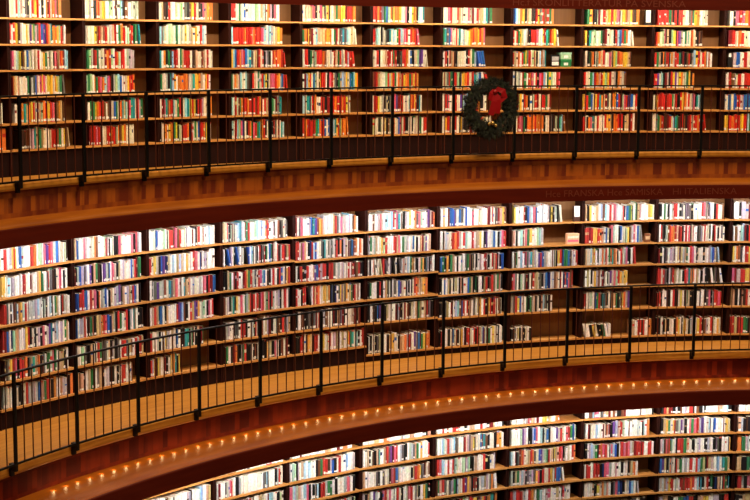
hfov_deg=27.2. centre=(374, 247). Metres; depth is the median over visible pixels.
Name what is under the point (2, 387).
book
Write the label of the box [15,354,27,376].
book
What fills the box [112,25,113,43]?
book
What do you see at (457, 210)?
book
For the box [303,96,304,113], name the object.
book
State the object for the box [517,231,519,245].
book
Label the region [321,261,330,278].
book
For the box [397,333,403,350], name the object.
book
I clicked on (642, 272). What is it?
bookcase
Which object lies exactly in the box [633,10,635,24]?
book
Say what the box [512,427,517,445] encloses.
book
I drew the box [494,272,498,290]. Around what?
book
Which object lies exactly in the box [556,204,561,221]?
book
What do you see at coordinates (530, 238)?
book
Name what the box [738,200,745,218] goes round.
book
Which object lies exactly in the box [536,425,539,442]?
book
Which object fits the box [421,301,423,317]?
book
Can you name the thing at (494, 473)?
book
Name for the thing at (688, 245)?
book
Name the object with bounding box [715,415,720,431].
book
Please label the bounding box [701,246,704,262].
book
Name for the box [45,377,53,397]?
book
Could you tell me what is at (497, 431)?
book
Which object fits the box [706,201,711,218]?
book
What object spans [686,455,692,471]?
book
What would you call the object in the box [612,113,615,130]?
book
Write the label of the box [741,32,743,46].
book
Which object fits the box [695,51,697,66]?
book
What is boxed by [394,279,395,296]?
book
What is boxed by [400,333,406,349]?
book
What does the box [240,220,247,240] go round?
book
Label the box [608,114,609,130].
book
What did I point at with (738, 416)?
book
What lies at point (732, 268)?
book
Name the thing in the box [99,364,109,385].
book
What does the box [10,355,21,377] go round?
book
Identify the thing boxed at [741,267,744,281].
book
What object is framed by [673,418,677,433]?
book
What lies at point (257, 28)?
book
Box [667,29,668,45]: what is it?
book
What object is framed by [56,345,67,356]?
book
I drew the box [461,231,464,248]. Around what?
book
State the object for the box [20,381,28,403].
book
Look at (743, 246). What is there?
book
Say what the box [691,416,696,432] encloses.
book
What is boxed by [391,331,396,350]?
book
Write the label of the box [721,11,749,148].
bookcase
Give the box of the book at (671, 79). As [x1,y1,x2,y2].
[670,71,672,87]
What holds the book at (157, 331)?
on the bookcase at (216, 320)
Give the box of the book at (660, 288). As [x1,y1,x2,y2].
[659,287,664,306]
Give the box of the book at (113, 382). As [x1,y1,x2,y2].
[112,365,114,384]
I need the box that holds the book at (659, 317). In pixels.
[655,315,660,334]
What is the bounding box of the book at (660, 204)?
[658,203,661,219]
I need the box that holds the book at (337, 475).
[337,475,341,492]
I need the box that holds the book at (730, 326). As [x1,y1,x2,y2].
[729,315,732,332]
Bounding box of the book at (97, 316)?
[90,313,98,334]
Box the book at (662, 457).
[660,456,663,472]
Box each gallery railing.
[0,85,749,192]
[0,282,749,476]
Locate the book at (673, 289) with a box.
[669,287,674,305]
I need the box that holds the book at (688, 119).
[687,115,689,130]
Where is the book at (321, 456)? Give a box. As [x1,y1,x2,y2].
[321,456,329,474]
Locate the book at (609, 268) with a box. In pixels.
[607,267,613,285]
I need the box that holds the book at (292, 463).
[289,462,293,481]
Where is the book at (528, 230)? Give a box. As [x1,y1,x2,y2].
[526,228,529,245]
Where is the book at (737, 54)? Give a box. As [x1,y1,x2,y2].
[734,52,738,66]
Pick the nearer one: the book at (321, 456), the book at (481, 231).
the book at (321, 456)
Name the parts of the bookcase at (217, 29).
panel, panel, shelf, shelf, shelf, shelf, shelf, shelf, panel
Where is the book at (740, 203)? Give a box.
[738,201,741,218]
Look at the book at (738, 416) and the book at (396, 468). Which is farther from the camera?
the book at (738, 416)
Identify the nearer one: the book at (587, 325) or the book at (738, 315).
the book at (587, 325)
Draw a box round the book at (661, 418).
[660,416,663,433]
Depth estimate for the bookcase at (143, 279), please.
20.77 m
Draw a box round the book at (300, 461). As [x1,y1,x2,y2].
[298,460,302,479]
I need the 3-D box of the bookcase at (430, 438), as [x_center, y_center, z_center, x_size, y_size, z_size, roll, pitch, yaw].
[0.258,3.585,22.410,1.242,2.645,0.310,-4,9,-32]
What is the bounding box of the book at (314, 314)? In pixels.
[307,309,315,328]
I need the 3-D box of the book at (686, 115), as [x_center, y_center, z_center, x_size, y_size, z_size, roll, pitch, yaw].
[5.287,-2.144,26.435,0.031,0.296,0.203,-1,8,-6]
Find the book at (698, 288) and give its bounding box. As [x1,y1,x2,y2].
[697,287,702,305]
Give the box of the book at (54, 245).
[53,241,55,262]
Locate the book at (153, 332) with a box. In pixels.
[151,331,154,351]
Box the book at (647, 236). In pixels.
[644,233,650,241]
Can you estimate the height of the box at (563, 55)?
0.110 m
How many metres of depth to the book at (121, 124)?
22.29 m
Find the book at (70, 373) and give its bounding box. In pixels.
[60,371,72,393]
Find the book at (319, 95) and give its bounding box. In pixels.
[319,95,326,112]
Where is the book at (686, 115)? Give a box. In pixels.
[684,113,687,130]
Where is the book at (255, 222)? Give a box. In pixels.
[248,220,256,239]
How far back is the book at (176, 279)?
21.29 m
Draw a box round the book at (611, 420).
[608,419,614,436]
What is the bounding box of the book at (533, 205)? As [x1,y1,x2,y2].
[533,205,539,222]
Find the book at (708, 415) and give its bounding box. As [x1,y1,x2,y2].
[708,415,712,431]
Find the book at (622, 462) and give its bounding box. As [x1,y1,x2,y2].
[619,459,623,475]
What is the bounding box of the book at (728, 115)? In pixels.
[727,115,730,130]
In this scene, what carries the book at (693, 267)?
on the bookcase at (724, 246)
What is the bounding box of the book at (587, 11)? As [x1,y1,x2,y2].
[584,9,589,24]
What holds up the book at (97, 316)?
on the bookcase at (143, 279)
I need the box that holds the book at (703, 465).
[701,455,704,471]
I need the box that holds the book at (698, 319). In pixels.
[696,317,699,333]
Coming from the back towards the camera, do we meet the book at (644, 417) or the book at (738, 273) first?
the book at (738, 273)
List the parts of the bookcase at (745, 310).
panel, shelf, shelf, shelf, shelf, shelf, shelf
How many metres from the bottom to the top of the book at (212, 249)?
0.272 m
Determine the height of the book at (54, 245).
0.274 m
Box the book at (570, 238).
[565,233,578,243]
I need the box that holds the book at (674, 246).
[672,245,677,262]
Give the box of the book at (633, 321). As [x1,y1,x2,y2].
[628,318,634,334]
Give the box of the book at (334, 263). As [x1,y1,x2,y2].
[328,260,335,278]
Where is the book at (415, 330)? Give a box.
[415,330,419,348]
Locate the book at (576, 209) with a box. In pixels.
[572,205,579,221]
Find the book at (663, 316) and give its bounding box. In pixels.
[663,316,668,333]
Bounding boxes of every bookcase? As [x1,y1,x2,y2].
[0,0,10,177]
[0,239,74,430]
[7,0,86,176]
[72,230,149,410]
[83,0,159,171]
[144,477,215,499]
[147,222,222,395]
[157,2,230,166]
[215,458,288,499]
[221,216,294,382]
[230,3,301,162]
[288,443,361,499]
[294,211,366,370]
[301,5,371,159]
[361,431,434,499]
[365,206,438,361]
[371,6,441,156]
[434,421,508,499]
[437,203,510,354]
[440,7,512,153]
[507,413,582,499]
[508,201,583,348]
[510,8,582,151]
[580,9,653,150]
[580,199,656,344]
[581,408,658,499]
[650,10,725,149]
[653,199,731,341]
[656,405,735,499]
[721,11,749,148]
[727,198,749,339]
[733,405,749,499]
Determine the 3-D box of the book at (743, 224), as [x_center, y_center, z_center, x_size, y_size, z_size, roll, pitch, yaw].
[5.978,-0.259,25.230,0.029,0.281,0.179,0,8,-2]
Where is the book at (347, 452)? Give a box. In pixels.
[344,451,349,469]
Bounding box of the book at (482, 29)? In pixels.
[479,28,483,44]
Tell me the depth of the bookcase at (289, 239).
22.43 m
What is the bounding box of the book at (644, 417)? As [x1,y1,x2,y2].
[644,417,648,434]
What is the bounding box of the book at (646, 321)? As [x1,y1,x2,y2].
[642,318,647,334]
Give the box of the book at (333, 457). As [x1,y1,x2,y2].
[326,455,336,472]
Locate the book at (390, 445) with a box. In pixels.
[385,444,391,462]
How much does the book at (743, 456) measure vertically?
0.220 m
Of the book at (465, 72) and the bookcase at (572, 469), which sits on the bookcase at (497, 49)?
the book at (465, 72)
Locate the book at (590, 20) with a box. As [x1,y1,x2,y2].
[589,9,591,24]
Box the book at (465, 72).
[465,72,468,87]
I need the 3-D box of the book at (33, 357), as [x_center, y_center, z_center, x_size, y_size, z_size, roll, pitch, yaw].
[-4.387,1.492,19.648,0.193,0.246,0.040,6,9,36]
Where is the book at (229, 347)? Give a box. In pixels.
[223,344,230,363]
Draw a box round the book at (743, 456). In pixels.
[740,454,746,469]
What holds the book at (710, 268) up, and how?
on the bookcase at (724, 246)
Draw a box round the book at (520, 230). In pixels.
[516,229,522,245]
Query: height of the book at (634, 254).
0.290 m
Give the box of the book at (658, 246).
[658,246,661,262]
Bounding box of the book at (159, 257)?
[154,255,160,273]
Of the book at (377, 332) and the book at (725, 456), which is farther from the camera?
the book at (725, 456)
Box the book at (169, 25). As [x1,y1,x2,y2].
[163,24,170,43]
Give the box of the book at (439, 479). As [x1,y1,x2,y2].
[437,478,441,495]
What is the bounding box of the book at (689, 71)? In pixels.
[685,70,690,87]
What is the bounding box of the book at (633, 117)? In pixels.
[632,113,634,130]
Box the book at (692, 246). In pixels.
[691,246,693,262]
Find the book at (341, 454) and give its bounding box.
[336,453,345,470]
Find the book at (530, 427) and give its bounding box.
[527,426,531,443]
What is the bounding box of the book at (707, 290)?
[706,290,708,305]
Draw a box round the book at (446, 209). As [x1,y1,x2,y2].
[441,207,447,226]
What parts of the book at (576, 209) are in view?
panel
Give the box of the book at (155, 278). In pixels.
[155,278,165,297]
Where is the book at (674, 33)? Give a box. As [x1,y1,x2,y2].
[673,31,675,45]
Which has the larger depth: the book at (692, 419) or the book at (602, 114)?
the book at (602, 114)
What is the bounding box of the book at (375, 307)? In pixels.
[374,305,376,321]
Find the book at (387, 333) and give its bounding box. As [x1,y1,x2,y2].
[387,333,391,351]
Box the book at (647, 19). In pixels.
[644,10,651,24]
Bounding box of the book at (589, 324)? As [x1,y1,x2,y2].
[586,323,592,336]
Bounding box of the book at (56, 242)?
[55,241,58,262]
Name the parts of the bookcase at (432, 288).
panel, panel, shelf, shelf, shelf, shelf, shelf, shelf, panel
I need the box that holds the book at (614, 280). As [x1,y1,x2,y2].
[613,270,615,285]
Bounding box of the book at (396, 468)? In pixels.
[391,465,397,482]
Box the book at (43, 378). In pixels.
[37,377,48,398]
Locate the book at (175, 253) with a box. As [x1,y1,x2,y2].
[175,253,180,271]
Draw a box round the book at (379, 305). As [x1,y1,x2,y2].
[379,305,380,321]
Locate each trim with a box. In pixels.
[0,151,749,191]
[0,157,749,219]
[0,178,749,229]
[0,185,749,248]
[0,350,749,479]
[0,358,749,499]
[16,377,749,499]
[88,389,749,499]
[115,0,749,10]
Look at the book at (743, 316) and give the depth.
25.33 m
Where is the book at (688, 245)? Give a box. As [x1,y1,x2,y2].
[686,244,691,262]
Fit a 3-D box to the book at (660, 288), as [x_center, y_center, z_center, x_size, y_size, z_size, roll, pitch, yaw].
[4.663,0.806,25.196,0.032,0.284,0.188,-1,8,-8]
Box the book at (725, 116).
[723,115,726,130]
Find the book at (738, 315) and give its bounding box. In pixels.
[738,315,742,332]
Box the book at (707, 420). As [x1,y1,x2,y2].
[706,415,708,432]
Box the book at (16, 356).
[16,356,24,377]
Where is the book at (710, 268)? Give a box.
[706,266,713,282]
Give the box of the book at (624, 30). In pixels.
[624,30,625,45]
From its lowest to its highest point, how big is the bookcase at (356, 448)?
2.645 m
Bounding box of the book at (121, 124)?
[121,124,125,143]
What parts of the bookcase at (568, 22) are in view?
panel, shelf, shelf, shelf, shelf, shelf, shelf, panel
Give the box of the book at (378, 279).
[375,278,382,297]
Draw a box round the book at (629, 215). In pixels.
[625,204,630,219]
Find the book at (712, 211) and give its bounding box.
[711,202,713,218]
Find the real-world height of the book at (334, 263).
0.251 m
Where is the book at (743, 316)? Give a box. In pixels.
[741,315,745,332]
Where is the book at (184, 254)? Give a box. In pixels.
[183,253,185,271]
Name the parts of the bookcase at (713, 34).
panel, shelf, shelf, shelf, shelf, shelf, shelf, panel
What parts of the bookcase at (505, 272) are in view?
panel, panel, shelf, shelf, shelf, shelf, shelf, shelf, panel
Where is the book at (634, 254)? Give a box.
[629,245,635,263]
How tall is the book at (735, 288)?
0.279 m
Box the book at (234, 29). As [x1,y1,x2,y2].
[233,28,235,43]
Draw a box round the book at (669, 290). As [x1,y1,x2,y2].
[665,287,670,306]
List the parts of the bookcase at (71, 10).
panel, panel, shelf, shelf, shelf, shelf, shelf, shelf, panel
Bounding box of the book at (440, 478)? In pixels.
[440,478,443,495]
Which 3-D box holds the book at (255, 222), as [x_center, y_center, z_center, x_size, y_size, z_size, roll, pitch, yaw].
[-1.758,-0.251,22.163,0.038,0.272,0.189,-6,10,-38]
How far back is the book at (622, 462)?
23.79 m
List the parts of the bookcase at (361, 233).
panel, panel, shelf, shelf, shelf, shelf, shelf, shelf, panel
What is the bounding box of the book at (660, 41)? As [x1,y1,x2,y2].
[659,32,661,45]
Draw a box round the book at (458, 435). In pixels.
[455,434,462,451]
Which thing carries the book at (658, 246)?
on the bookcase at (724, 246)
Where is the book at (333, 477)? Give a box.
[331,476,337,494]
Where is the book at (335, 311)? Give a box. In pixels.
[334,310,336,325]
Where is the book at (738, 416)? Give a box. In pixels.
[737,415,740,431]
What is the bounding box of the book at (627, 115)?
[622,113,628,130]
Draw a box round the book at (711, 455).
[708,454,713,470]
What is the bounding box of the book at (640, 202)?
[640,202,645,219]
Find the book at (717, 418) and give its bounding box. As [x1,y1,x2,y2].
[712,415,718,431]
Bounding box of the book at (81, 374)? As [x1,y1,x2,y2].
[80,373,83,390]
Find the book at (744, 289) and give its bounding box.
[740,287,745,304]
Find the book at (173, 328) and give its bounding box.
[166,326,175,347]
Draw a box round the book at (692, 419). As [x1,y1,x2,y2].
[688,416,693,432]
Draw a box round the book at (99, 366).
[94,365,101,386]
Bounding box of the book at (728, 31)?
[726,30,730,46]
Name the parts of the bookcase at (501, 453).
panel, shelf, shelf, shelf, panel, shelf, panel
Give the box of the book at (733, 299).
[731,287,734,304]
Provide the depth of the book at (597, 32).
25.90 m
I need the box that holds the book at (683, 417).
[680,416,686,432]
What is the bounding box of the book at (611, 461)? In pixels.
[608,460,613,476]
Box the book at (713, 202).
[713,202,715,218]
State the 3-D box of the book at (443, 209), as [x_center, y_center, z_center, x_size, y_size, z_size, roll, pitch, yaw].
[1.025,-0.462,23.889,0.038,0.263,0.206,-3,8,-23]
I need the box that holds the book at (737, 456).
[735,454,739,469]
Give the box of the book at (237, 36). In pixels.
[233,27,238,43]
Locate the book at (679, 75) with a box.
[678,72,680,87]
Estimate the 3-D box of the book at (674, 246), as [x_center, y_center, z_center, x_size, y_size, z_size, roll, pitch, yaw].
[4.861,0.108,25.120,0.032,0.270,0.182,-1,8,-8]
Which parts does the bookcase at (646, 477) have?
panel, shelf, shelf, shelf, shelf, shelf, panel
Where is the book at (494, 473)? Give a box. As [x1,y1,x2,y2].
[489,471,496,487]
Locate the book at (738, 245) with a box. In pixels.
[735,244,740,261]
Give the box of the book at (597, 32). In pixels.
[596,31,598,45]
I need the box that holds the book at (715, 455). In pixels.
[712,454,716,470]
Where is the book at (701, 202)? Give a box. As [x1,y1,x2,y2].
[701,202,703,218]
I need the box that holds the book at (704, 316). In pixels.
[704,316,709,332]
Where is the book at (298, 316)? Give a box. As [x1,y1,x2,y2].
[296,311,300,329]
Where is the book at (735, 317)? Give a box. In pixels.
[734,316,736,332]
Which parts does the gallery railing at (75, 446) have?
post, post, post, post, post, post, handrail, rail, post, post, post, post, post, post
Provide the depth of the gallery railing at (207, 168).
21.71 m
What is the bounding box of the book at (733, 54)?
[732,53,736,66]
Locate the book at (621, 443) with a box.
[618,439,622,455]
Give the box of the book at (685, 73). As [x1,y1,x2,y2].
[684,72,686,87]
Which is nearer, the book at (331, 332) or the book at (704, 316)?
the book at (331, 332)
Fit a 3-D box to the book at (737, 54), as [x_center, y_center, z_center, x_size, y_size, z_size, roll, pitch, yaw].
[6.148,-3.196,26.369,0.034,0.256,0.178,0,8,-2]
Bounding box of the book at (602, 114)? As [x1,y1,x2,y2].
[602,114,605,130]
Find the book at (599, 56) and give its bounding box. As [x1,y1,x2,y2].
[598,51,600,66]
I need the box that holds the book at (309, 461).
[305,459,310,477]
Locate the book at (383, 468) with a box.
[379,467,386,484]
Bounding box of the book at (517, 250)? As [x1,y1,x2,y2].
[514,249,519,267]
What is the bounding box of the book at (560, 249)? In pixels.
[555,247,561,265]
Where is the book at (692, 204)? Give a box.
[688,202,693,218]
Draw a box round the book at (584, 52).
[583,51,586,66]
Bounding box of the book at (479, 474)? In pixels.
[476,473,483,489]
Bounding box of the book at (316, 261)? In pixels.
[316,261,323,279]
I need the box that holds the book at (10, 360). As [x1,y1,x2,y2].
[3,357,11,380]
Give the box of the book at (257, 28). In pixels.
[255,27,258,43]
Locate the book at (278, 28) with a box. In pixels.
[277,27,279,44]
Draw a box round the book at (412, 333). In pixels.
[406,331,413,349]
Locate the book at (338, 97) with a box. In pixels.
[337,96,339,112]
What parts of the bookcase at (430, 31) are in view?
panel, panel, shelf, shelf, shelf, shelf, shelf, shelf, panel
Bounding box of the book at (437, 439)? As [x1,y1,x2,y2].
[436,438,439,454]
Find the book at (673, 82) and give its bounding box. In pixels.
[672,72,674,87]
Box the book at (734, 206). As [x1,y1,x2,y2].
[733,201,735,218]
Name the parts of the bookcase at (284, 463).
shelf, shelf, panel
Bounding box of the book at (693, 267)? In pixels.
[693,267,695,282]
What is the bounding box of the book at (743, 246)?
[741,245,744,261]
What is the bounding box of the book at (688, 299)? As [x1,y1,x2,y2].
[687,289,689,305]
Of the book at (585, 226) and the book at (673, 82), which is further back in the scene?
the book at (673, 82)
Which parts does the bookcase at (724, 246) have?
panel, shelf, shelf, shelf, shelf, shelf, shelf, panel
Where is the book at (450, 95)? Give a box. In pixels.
[448,94,451,110]
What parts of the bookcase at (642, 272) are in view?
panel, shelf, shelf, shelf, shelf, shelf, shelf, panel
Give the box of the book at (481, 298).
[481,298,482,314]
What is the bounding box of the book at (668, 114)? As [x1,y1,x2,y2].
[668,114,670,130]
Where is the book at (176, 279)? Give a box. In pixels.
[171,277,177,296]
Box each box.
[556,52,571,58]
[559,59,571,66]
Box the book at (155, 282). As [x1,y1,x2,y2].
[152,280,156,299]
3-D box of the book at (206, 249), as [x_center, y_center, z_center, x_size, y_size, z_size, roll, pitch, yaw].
[-2.365,0.140,21.745,0.037,0.280,0.196,-7,10,-43]
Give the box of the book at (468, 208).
[464,206,469,225]
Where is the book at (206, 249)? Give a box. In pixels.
[201,247,211,267]
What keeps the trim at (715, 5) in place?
attached to the ceiling
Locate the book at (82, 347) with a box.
[77,345,83,364]
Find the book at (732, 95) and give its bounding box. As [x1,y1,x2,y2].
[731,94,733,109]
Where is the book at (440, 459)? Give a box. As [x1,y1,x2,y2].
[437,458,441,475]
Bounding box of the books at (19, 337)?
[0,0,749,499]
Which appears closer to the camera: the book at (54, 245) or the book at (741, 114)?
the book at (54, 245)
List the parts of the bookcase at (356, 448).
panel, shelf, shelf, shelf, panel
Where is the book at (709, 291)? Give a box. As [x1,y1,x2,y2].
[707,288,710,305]
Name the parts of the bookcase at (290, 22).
panel, panel, shelf, shelf, shelf, shelf, shelf, shelf, panel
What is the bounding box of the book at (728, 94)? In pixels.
[728,94,730,109]
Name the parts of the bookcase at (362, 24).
panel, panel, shelf, shelf, shelf, shelf, shelf, shelf, panel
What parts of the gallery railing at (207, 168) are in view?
post, post, post, post, post, post, handrail, rail, post, post, post, post, post, post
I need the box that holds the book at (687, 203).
[683,202,689,218]
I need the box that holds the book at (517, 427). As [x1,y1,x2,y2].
[517,427,521,444]
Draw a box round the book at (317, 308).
[315,307,324,327]
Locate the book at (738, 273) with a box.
[736,267,740,281]
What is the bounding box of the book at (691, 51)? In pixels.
[690,50,695,66]
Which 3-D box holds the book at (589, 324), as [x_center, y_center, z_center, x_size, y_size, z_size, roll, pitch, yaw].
[3.455,1.329,25.006,0.084,0.204,0.175,-1,8,-13]
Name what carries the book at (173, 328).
on the bookcase at (216, 320)
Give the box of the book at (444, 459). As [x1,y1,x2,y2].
[441,457,447,474]
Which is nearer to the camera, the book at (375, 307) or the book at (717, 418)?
the book at (375, 307)
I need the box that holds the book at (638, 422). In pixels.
[637,420,639,435]
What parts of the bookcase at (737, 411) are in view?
panel, shelf, shelf, shelf, shelf, shelf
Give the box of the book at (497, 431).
[494,429,498,447]
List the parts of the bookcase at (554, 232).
panel, shelf, shelf, shelf, shelf, shelf, shelf, panel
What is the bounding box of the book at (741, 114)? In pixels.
[739,113,743,130]
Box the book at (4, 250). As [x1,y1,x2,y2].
[3,249,6,269]
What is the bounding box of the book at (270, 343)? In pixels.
[266,339,271,357]
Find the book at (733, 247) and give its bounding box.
[731,245,734,261]
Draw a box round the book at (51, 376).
[43,375,55,396]
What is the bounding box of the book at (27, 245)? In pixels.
[27,245,29,265]
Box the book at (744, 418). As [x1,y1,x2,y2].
[741,415,745,431]
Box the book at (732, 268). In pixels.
[731,266,734,281]
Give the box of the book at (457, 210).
[453,208,458,225]
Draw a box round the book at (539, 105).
[538,94,540,109]
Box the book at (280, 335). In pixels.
[280,335,288,354]
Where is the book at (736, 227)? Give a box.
[733,225,737,240]
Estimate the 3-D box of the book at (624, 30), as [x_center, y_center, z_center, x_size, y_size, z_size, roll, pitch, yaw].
[4.182,-3.520,26.066,0.036,0.260,0.170,-1,8,-11]
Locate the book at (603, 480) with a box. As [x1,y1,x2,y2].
[603,480,605,494]
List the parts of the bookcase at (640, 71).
panel, shelf, shelf, shelf, shelf, shelf, shelf, panel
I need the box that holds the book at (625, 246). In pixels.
[622,245,627,263]
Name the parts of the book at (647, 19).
panel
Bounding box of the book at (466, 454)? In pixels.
[466,454,471,470]
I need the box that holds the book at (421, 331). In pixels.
[421,331,424,348]
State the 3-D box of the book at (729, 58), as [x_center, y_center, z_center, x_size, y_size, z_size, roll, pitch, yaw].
[6.019,-3.183,26.290,0.066,0.250,0.042,0,8,-2]
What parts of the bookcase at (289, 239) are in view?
panel, panel, shelf, shelf, shelf, shelf, shelf, shelf, panel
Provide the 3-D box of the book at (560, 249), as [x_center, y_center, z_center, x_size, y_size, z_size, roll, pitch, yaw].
[2.923,0.150,24.691,0.035,0.279,0.182,-2,8,-18]
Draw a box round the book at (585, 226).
[585,226,588,242]
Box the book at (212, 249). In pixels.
[208,247,214,267]
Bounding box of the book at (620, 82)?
[619,71,621,87]
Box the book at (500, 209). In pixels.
[499,208,501,223]
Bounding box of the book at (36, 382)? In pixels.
[30,380,37,400]
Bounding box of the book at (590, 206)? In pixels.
[588,204,591,220]
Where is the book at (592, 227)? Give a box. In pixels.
[592,227,595,242]
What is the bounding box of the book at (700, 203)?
[696,201,701,218]
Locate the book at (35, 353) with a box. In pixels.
[35,353,42,373]
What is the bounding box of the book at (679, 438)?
[676,436,680,452]
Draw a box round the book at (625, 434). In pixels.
[624,418,626,436]
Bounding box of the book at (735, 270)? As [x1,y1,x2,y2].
[732,266,736,281]
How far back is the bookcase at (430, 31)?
25.17 m
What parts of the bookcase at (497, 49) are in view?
panel, shelf, panel, shelf, shelf, shelf, shelf, panel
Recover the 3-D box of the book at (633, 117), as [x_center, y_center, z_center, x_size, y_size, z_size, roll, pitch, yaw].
[4.361,-2.132,26.295,0.033,0.298,0.180,-1,8,-11]
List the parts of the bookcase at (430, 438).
panel, shelf, shelf, shelf, panel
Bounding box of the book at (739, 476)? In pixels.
[735,473,741,487]
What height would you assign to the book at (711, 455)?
0.247 m
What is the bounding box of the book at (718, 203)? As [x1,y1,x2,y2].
[718,203,721,218]
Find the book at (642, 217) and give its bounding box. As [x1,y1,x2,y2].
[639,203,643,219]
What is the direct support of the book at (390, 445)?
on the bookcase at (430, 438)
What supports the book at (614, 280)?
on the bookcase at (642, 272)
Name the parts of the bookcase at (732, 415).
panel, shelf, shelf, panel, shelf, shelf, shelf, panel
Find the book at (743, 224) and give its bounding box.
[740,222,744,240]
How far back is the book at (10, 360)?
19.29 m
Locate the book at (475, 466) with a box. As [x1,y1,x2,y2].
[471,453,476,469]
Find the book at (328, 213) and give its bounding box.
[328,213,334,232]
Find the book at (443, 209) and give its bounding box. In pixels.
[443,209,444,226]
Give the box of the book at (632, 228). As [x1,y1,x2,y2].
[627,224,633,241]
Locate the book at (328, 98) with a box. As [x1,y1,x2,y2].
[327,97,329,112]
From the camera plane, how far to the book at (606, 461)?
23.73 m
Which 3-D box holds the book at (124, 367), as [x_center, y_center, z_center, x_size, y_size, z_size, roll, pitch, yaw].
[-3.431,1.683,20.866,0.181,0.242,0.044,7,10,41]
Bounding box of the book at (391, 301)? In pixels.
[391,301,394,319]
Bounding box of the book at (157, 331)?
[150,329,158,350]
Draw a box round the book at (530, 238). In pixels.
[525,227,531,245]
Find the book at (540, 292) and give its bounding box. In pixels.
[540,292,545,310]
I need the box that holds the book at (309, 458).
[309,458,315,476]
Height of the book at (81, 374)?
0.229 m
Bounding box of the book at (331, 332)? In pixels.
[326,330,332,348]
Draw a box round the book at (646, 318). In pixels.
[643,317,649,334]
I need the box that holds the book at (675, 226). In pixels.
[672,224,676,241]
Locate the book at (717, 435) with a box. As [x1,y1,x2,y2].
[716,434,721,451]
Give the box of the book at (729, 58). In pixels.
[727,52,731,66]
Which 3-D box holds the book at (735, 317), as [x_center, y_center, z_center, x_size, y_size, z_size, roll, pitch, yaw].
[5.891,1.258,25.421,0.036,0.263,0.209,0,8,-3]
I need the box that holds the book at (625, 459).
[623,458,627,474]
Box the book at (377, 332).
[377,332,385,351]
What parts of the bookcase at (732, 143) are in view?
panel, shelf, shelf, shelf, shelf, panel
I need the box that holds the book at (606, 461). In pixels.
[603,460,608,476]
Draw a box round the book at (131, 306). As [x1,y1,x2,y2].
[131,306,137,328]
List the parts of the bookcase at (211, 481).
panel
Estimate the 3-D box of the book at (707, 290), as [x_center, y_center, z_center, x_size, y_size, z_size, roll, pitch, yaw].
[5.399,0.810,25.295,0.033,0.258,0.173,-1,8,-8]
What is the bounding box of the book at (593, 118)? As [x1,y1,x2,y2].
[589,115,594,130]
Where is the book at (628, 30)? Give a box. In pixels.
[628,30,629,45]
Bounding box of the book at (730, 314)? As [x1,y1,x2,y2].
[730,314,733,332]
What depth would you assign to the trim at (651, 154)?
22.24 m
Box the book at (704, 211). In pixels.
[700,201,705,218]
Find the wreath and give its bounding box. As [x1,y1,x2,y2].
[460,75,519,141]
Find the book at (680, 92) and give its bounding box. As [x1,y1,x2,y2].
[680,92,681,109]
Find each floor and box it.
[0,162,251,181]
[0,340,749,465]
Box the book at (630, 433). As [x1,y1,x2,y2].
[629,420,631,435]
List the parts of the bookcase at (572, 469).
panel, shelf, shelf, shelf, shelf, shelf, panel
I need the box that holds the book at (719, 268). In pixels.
[718,267,722,282]
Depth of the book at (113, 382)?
20.66 m
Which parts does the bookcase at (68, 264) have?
panel, panel, shelf, shelf, shelf, shelf, shelf, shelf, panel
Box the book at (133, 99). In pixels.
[132,98,134,118]
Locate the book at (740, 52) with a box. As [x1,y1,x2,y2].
[740,52,741,66]
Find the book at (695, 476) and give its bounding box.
[692,474,696,489]
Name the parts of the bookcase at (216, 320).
panel, panel, shelf, shelf, shelf, shelf, shelf, shelf, panel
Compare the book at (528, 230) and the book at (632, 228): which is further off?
the book at (632, 228)
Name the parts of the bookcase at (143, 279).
panel, panel, shelf, shelf, shelf, shelf, shelf, shelf, panel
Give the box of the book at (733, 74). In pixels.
[732,73,734,87]
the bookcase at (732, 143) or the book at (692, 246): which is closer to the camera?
the book at (692, 246)
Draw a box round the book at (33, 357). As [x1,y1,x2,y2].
[24,354,34,375]
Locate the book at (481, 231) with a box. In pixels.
[479,230,483,247]
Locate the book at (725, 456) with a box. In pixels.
[721,454,727,470]
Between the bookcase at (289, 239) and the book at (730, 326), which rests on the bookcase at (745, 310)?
the book at (730, 326)
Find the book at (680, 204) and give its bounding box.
[676,202,681,218]
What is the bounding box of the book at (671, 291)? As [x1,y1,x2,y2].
[669,288,672,305]
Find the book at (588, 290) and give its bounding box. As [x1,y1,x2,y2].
[588,290,593,308]
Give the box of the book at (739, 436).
[736,434,741,450]
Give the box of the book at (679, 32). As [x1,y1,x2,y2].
[678,31,680,45]
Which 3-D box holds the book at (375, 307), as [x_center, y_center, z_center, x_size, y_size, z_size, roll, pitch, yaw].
[-0.024,0.996,23.519,0.039,0.250,0.176,-4,9,-28]
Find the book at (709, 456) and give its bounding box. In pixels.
[706,454,710,470]
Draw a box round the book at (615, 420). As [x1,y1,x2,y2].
[612,419,617,436]
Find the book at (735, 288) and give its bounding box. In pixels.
[733,287,737,304]
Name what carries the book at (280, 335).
on the bookcase at (289, 239)
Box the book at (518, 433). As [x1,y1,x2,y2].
[515,427,519,444]
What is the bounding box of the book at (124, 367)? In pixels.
[116,362,125,381]
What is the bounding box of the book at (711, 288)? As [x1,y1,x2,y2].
[711,288,715,305]
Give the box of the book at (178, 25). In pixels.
[178,25,179,43]
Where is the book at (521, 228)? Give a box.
[521,228,526,245]
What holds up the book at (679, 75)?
on the bookcase at (713, 34)
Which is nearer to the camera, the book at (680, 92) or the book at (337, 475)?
the book at (337, 475)
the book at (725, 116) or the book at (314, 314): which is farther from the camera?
the book at (725, 116)
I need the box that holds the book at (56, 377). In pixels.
[56,377,59,396]
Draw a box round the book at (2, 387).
[1,386,6,408]
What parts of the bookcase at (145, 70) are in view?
panel, panel, shelf, shelf, shelf, shelf, shelf, shelf, panel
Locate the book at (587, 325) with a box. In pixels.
[584,323,589,336]
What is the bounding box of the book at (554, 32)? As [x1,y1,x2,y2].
[552,29,555,45]

